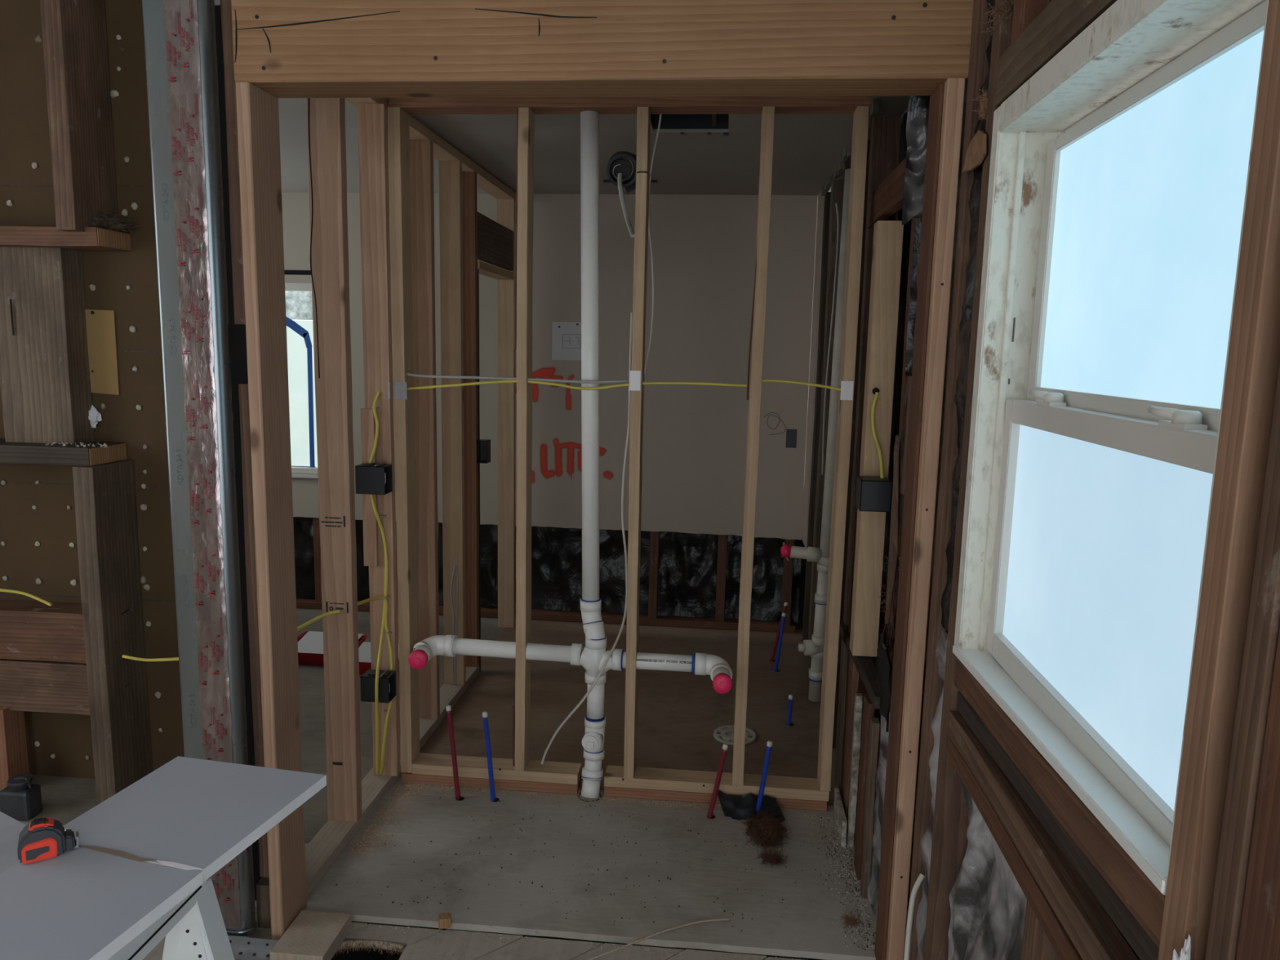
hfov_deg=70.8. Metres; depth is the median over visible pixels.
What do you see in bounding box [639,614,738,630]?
plate
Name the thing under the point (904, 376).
stud
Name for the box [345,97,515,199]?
plate
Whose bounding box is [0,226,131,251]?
block
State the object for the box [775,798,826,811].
plate
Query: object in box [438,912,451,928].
wood block
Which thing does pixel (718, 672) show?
pipe fitting
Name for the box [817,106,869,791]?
stud
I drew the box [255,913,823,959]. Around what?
floor
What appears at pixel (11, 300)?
slot
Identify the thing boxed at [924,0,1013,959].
stud
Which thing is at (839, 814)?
board
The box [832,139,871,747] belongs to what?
stud
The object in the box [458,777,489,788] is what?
plate
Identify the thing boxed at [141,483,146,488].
key
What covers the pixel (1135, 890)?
board
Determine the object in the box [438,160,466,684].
stud
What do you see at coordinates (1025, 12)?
stud
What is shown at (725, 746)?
tube
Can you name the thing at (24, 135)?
wall
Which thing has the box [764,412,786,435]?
scribble
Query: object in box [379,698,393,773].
power cable
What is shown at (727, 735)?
flange
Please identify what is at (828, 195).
stud
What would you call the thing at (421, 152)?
stud
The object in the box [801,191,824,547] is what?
wall strip
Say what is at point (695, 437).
wall
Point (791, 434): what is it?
outlet box
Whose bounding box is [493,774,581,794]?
plate
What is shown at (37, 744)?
key
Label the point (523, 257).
stud
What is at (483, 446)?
outlet box
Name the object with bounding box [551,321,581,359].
sheet
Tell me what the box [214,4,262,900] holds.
wall
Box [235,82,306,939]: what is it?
wooden post
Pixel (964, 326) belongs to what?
paper
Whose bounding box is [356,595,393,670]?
power cable
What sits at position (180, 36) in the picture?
duct
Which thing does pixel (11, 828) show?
sheet
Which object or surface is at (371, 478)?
outlet box
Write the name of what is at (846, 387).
plate
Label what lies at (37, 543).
key
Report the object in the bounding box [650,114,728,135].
ceiling vent
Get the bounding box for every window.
[284,283,317,478]
[952,0,1267,894]
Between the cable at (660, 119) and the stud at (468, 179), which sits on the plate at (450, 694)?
the stud at (468, 179)
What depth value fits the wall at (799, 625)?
5.07 m
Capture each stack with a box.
[408,110,732,798]
[780,168,850,702]
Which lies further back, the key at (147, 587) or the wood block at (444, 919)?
the key at (147, 587)
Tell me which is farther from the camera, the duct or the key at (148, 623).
the key at (148, 623)
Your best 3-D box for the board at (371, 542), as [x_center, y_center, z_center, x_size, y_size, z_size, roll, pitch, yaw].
[-0.904,0.027,3.010,0.046,0.530,0.018,2,8,5]
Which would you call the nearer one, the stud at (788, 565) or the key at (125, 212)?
the key at (125, 212)
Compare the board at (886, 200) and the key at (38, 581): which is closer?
the board at (886, 200)
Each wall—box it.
[0,0,184,778]
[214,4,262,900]
[281,192,817,539]
[532,492,806,629]
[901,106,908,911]
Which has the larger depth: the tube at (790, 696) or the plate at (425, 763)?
the tube at (790, 696)
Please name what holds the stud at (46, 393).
on the block at (10, 453)
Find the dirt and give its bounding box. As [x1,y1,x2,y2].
[349,923,800,959]
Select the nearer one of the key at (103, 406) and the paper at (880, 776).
the paper at (880, 776)
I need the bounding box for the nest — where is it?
[87,208,139,231]
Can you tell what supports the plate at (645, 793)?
on the floor at (799, 926)
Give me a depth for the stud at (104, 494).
2.93 m
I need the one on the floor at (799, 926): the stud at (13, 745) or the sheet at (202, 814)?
the stud at (13, 745)
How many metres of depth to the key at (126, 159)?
2.85 m
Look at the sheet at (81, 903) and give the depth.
1.29 m
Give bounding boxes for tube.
[445,705,464,800]
[482,711,499,801]
[706,743,728,818]
[755,740,772,811]
[769,602,787,662]
[773,613,786,671]
[786,694,793,725]
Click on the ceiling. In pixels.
(806, 147)
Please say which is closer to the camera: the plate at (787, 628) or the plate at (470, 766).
the plate at (470, 766)
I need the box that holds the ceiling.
[214,0,909,195]
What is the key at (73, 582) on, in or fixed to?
attached to the wall at (24, 135)
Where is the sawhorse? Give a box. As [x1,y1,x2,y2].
[107,878,234,959]
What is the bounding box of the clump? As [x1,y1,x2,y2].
[740,807,791,850]
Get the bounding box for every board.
[0,599,85,663]
[0,658,89,715]
[360,408,378,566]
[476,211,513,271]
[833,787,847,846]
[835,641,848,791]
[842,658,859,828]
[846,693,862,847]
[853,693,875,879]
[860,717,879,898]
[866,158,906,229]
[947,711,1128,959]
[947,738,1139,959]
[954,657,1164,946]
[994,0,1117,106]
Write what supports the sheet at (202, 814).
on the sawhorse
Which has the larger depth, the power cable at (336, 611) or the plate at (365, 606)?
the plate at (365, 606)
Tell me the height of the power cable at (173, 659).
0.063 m
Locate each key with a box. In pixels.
[6,200,12,205]
[31,162,37,168]
[34,741,39,746]
[35,541,39,546]
[35,577,41,584]
[69,542,74,547]
[70,579,76,586]
[88,284,95,290]
[101,403,105,408]
[112,90,119,96]
[115,35,121,39]
[121,208,128,216]
[124,155,129,162]
[128,325,135,332]
[131,202,137,209]
[136,404,141,409]
[140,504,146,510]
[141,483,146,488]
[142,584,150,590]
[146,621,151,626]
[154,691,160,698]
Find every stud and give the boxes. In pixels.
[0,247,94,444]
[0,706,29,791]
[40,0,117,231]
[72,459,152,805]
[218,0,245,324]
[238,382,268,877]
[256,876,271,928]
[306,97,361,822]
[312,517,321,602]
[357,103,399,776]
[387,106,419,773]
[409,140,439,718]
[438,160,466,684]
[462,171,479,666]
[477,269,480,672]
[497,199,515,627]
[512,106,534,771]
[623,106,650,777]
[648,531,659,618]
[715,534,727,622]
[732,106,774,785]
[781,538,794,625]
[802,191,831,655]
[806,179,844,677]
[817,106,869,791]
[820,166,850,701]
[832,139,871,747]
[834,115,901,786]
[840,225,874,811]
[849,220,903,657]
[874,83,944,959]
[878,217,918,761]
[900,80,966,494]
[909,0,990,959]
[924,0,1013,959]
[1010,0,1049,46]
[1020,897,1061,959]
[1157,0,1279,959]
[1204,346,1279,959]
[1235,612,1279,959]
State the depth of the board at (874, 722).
2.54 m
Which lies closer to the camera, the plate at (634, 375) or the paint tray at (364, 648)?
the plate at (634, 375)
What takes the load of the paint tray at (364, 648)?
on the floor at (799, 926)
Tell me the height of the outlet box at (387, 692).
0.095 m
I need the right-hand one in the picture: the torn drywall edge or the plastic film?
the plastic film
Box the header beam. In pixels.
[231,0,973,97]
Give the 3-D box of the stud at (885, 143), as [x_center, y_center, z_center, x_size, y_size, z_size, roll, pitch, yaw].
[0.772,-0.034,3.076,0.092,2.298,0.065,2,8,5]
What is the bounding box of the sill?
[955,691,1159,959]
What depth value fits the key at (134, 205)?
2.86 m
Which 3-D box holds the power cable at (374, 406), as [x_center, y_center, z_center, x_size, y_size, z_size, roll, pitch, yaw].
[-0.871,-0.173,2.966,0.025,0.242,0.052,8,11,37]
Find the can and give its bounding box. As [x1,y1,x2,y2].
[603,151,657,193]
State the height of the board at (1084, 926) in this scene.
0.077 m
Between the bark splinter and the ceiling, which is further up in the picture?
the ceiling
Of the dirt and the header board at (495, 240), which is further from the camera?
the header board at (495, 240)
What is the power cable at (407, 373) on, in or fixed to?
attached to the stud at (398, 119)
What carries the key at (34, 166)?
attached to the wall at (24, 135)
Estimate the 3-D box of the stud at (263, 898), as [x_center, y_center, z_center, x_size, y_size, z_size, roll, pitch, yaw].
[-0.996,1.143,2.437,0.065,0.125,0.045,2,8,5]
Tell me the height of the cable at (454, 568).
0.544 m
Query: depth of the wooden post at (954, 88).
2.04 m
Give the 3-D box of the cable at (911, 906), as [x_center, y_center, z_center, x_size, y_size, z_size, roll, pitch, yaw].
[0.609,1.025,2.026,0.023,0.253,0.110,6,10,31]
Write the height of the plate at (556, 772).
0.043 m
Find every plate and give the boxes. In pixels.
[296,597,321,609]
[305,737,401,897]
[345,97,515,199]
[356,600,369,612]
[387,381,407,399]
[388,95,871,114]
[401,772,454,786]
[412,753,453,776]
[419,665,479,750]
[456,755,488,778]
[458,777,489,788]
[477,260,513,279]
[480,606,497,617]
[492,757,581,784]
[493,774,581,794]
[531,608,582,622]
[600,612,626,624]
[604,764,717,793]
[604,786,712,803]
[629,370,640,391]
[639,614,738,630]
[718,772,761,795]
[750,619,779,631]
[763,775,829,801]
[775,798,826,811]
[783,621,795,632]
[840,380,853,400]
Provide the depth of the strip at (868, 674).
2.66 m
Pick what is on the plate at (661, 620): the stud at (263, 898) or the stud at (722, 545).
the stud at (722, 545)
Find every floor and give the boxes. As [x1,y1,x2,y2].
[0,608,907,959]
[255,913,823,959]
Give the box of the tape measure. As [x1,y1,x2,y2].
[17,817,79,864]
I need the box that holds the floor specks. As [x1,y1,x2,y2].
[335,796,827,931]
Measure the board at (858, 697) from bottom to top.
0.499 m
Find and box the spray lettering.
[515,367,612,482]
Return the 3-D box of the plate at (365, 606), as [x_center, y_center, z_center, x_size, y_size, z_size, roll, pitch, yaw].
[-1.597,0.746,5.194,0.158,0.039,0.209,2,8,5]
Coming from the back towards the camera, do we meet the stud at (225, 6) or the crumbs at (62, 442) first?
the crumbs at (62, 442)
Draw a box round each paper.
[293,516,802,622]
[867,711,889,919]
[871,79,967,909]
[888,390,906,711]
[940,0,994,630]
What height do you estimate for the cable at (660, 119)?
0.874 m
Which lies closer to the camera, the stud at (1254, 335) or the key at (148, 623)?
the stud at (1254, 335)
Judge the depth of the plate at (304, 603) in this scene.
5.24 m
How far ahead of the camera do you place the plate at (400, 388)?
2.99 m
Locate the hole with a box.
[333,939,405,959]
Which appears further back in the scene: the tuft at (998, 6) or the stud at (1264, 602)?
the tuft at (998, 6)
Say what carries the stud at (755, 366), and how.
on the plate at (752, 783)
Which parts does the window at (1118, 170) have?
lock lever, sill, sash, glass, sash, glass, lock lever, frame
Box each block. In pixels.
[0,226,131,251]
[0,438,127,466]
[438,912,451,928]
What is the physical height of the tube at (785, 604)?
0.308 m
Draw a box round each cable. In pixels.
[0,588,52,606]
[121,654,178,662]
[297,609,341,631]
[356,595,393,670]
[368,391,381,462]
[369,494,388,773]
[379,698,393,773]
[406,372,627,383]
[407,378,840,391]
[450,565,456,684]
[540,312,632,764]
[586,918,729,959]
[617,173,634,237]
[644,114,662,375]
[821,203,839,475]
[871,391,884,478]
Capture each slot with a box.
[8,298,14,335]
[284,270,311,275]
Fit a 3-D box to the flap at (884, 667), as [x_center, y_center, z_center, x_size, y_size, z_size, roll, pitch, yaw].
[0.637,0.506,2.357,0.030,0.274,0.140,2,8,5]
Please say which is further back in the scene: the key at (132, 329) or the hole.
the key at (132, 329)
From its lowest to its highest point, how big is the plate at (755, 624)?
0.039 m
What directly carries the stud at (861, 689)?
on the floor at (799, 926)
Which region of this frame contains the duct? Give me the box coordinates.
[142,0,257,937]
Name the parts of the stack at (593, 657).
arm, cross arm, cross arm, arm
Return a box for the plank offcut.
[269,910,351,959]
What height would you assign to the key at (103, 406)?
0.019 m
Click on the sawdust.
(533, 793)
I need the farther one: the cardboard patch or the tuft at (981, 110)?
the cardboard patch
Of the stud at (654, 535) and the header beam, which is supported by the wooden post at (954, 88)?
the header beam
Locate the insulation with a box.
[947,782,1026,959]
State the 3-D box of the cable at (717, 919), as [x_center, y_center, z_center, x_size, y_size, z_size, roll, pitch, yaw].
[0.025,1.220,2.385,0.474,0.025,0.026,-2,9,-23]
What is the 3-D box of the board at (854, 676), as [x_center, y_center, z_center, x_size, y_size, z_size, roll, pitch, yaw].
[0.686,0.856,2.932,0.021,0.579,0.062,2,8,5]
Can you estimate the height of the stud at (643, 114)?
2.213 m
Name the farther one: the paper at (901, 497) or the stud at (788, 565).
the stud at (788, 565)
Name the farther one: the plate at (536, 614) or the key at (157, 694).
the plate at (536, 614)
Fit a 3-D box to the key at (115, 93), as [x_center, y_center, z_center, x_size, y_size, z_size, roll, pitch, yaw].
[-1.643,-1.211,2.821,0.020,0.019,0.008,1,8,-2]
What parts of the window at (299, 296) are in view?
glass, sill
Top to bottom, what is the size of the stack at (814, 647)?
2.214 m
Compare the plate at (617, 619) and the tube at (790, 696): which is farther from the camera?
the plate at (617, 619)
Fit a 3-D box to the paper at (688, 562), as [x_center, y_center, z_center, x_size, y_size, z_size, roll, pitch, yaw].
[-0.973,0.456,5.184,3.750,0.555,0.059,2,8,5]
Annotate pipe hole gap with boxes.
[577,792,601,801]
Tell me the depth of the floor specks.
2.71 m
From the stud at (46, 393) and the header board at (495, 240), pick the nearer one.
the stud at (46, 393)
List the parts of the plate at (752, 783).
plate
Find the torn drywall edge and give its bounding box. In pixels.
[821,98,879,195]
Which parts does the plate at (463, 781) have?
plate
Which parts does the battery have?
handle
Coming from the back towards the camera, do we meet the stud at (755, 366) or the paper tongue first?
the stud at (755, 366)
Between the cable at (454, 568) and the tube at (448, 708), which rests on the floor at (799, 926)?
the tube at (448, 708)
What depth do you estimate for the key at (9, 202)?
2.90 m
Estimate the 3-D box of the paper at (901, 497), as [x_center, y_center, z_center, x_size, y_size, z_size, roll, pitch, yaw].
[0.683,0.139,2.289,0.041,1.062,0.200,2,8,5]
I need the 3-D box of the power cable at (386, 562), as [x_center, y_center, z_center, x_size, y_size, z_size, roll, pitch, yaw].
[-0.890,0.539,3.040,0.056,1.001,0.111,2,8,5]
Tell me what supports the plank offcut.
on the floor at (799, 926)
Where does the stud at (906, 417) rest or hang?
attached to the ceiling
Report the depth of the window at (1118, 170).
1.30 m
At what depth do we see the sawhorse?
1.46 m
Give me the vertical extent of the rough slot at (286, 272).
0.025 m
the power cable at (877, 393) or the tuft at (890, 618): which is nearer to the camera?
the tuft at (890, 618)
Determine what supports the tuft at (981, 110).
attached to the stud at (950, 842)
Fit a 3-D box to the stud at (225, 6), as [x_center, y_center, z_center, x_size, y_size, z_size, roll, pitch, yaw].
[-0.947,-0.978,2.123,0.060,1.205,0.048,2,8,5]
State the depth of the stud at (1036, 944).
1.35 m
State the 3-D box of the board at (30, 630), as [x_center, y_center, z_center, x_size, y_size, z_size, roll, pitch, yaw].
[-2.209,0.505,3.067,0.878,0.171,0.122,2,8,5]
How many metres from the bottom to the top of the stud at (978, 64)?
2.810 m
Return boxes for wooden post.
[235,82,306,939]
[885,78,965,959]
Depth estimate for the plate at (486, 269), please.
4.35 m
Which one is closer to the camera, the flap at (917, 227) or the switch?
the switch
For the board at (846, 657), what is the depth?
3.10 m
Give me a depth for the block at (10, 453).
2.84 m
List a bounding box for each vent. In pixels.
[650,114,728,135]
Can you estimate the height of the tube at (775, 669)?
0.294 m
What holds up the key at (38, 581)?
attached to the wall at (24, 135)
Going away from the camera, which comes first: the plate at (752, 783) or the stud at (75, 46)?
the stud at (75, 46)
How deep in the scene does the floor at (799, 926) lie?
2.86 m
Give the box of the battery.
[0,774,42,821]
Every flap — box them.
[875,624,892,732]
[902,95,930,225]
[905,217,921,376]
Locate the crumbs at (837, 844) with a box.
[804,814,875,950]
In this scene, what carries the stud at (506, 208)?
on the floor at (799, 926)
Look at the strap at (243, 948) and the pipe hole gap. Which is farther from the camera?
the pipe hole gap
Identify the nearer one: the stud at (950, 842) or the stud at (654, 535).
the stud at (950, 842)
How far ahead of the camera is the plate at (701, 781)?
3.12 m
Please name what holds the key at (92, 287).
attached to the wall at (24, 135)
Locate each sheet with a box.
[0,811,26,873]
[0,846,203,959]
[62,755,326,881]
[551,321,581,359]
[717,789,785,822]
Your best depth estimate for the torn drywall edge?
3.67 m
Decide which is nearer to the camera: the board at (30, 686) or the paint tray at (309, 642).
the board at (30, 686)
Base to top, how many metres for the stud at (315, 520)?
0.530 m
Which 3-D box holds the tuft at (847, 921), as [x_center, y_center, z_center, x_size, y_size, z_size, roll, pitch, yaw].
[0.574,1.199,2.465,0.054,0.033,0.050,-4,10,-33]
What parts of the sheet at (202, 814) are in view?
torn paper strip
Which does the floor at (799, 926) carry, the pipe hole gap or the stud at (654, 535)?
the pipe hole gap
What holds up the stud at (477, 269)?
on the floor at (799, 926)
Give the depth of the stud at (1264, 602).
0.82 m
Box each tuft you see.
[755,845,787,868]
[840,910,860,928]
[878,551,900,657]
[971,86,987,120]
[979,0,1013,35]
[1172,934,1191,959]
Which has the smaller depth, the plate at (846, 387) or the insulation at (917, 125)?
the insulation at (917, 125)
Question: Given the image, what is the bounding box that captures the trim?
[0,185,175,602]
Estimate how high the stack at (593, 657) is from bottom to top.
2.297 m
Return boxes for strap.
[227,935,279,959]
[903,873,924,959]
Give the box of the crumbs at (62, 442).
[44,441,107,447]
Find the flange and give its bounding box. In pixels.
[713,724,755,745]
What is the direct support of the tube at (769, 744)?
on the floor at (799, 926)
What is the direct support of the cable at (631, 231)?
hanging from the can
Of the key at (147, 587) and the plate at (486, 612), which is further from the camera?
the plate at (486, 612)
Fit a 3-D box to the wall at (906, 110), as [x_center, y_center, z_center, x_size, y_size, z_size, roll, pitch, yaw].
[0.926,-0.196,3.349,0.020,3.050,3.190,2,8,5]
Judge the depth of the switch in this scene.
1.39 m
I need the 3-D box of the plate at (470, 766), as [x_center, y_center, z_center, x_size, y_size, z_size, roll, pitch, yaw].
[-0.590,1.029,3.166,0.158,0.043,0.158,2,8,5]
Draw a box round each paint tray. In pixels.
[297,631,368,665]
[358,641,399,674]
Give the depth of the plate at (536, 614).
5.11 m
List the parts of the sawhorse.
leg, leg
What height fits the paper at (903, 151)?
2.330 m
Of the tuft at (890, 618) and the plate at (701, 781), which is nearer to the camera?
the tuft at (890, 618)
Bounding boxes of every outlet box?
[355,462,392,494]
[360,668,396,702]
[476,439,490,463]
[785,429,796,448]
[855,475,892,511]
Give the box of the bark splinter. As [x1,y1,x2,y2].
[885,435,900,607]
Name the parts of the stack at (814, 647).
branch arm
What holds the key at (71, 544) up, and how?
attached to the wall at (24, 135)
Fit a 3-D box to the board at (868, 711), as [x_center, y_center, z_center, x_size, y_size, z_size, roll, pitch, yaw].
[0.664,0.909,2.667,0.022,0.549,0.083,2,8,5]
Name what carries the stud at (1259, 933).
on the floor at (799, 926)
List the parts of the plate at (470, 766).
plate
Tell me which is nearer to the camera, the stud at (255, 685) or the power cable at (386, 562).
the stud at (255, 685)
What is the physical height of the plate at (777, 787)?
0.043 m
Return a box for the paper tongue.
[962,129,986,172]
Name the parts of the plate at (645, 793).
plate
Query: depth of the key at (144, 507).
3.01 m
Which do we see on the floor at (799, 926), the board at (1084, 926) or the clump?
the clump
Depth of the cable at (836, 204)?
3.74 m
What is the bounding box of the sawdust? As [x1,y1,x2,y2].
[346,783,721,857]
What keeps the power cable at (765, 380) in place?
attached to the stud at (643, 114)
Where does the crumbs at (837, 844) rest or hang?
on the floor at (799, 926)
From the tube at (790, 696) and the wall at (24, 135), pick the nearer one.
the wall at (24, 135)
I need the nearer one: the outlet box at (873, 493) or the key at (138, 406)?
the outlet box at (873, 493)
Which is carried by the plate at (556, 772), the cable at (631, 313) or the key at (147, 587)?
the cable at (631, 313)
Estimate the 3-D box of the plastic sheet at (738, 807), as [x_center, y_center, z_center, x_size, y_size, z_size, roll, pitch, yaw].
[0.370,1.102,3.026,0.234,0.063,0.100,2,8,5]
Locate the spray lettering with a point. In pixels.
(544, 373)
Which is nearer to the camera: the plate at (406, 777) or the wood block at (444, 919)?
the wood block at (444, 919)
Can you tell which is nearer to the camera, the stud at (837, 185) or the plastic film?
the plastic film
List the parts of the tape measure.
panel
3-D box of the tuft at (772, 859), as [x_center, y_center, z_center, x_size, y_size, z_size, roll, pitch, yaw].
[0.401,1.149,2.757,0.104,0.042,0.080,2,8,5]
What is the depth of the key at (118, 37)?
2.79 m
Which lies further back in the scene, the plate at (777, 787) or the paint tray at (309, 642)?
the paint tray at (309, 642)
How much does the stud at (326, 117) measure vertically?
2.251 m
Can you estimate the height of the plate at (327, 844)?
0.039 m
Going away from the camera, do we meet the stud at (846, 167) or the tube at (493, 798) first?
the tube at (493, 798)
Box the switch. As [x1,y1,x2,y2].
[30,817,48,826]
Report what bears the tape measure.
on the sheet at (81, 903)
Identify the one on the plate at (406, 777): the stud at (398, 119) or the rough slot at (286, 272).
the stud at (398, 119)
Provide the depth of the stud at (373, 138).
2.95 m
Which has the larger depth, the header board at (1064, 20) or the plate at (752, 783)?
the plate at (752, 783)
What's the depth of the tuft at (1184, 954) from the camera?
0.90 m
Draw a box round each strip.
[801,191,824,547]
[839,614,890,709]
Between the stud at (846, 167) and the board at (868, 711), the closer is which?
the board at (868, 711)
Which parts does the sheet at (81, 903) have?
torn paper strip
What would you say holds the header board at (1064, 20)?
attached to the stud at (1254, 335)
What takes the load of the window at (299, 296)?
in the wall at (695, 437)
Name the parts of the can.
mounting plate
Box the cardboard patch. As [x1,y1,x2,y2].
[84,309,119,395]
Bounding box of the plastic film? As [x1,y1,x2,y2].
[915,626,947,959]
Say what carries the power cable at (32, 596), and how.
on the board at (30, 630)
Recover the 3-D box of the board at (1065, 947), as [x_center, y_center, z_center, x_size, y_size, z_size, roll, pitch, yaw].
[0.640,0.621,1.415,0.085,0.058,0.932,2,8,5]
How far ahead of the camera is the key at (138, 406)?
2.96 m
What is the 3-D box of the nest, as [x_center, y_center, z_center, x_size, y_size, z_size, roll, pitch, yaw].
[-1.673,-0.813,2.807,0.204,0.068,0.151,1,8,-1]
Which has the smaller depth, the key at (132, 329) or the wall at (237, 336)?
the wall at (237, 336)
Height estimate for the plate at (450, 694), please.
0.039 m
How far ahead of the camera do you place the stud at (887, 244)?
2.69 m

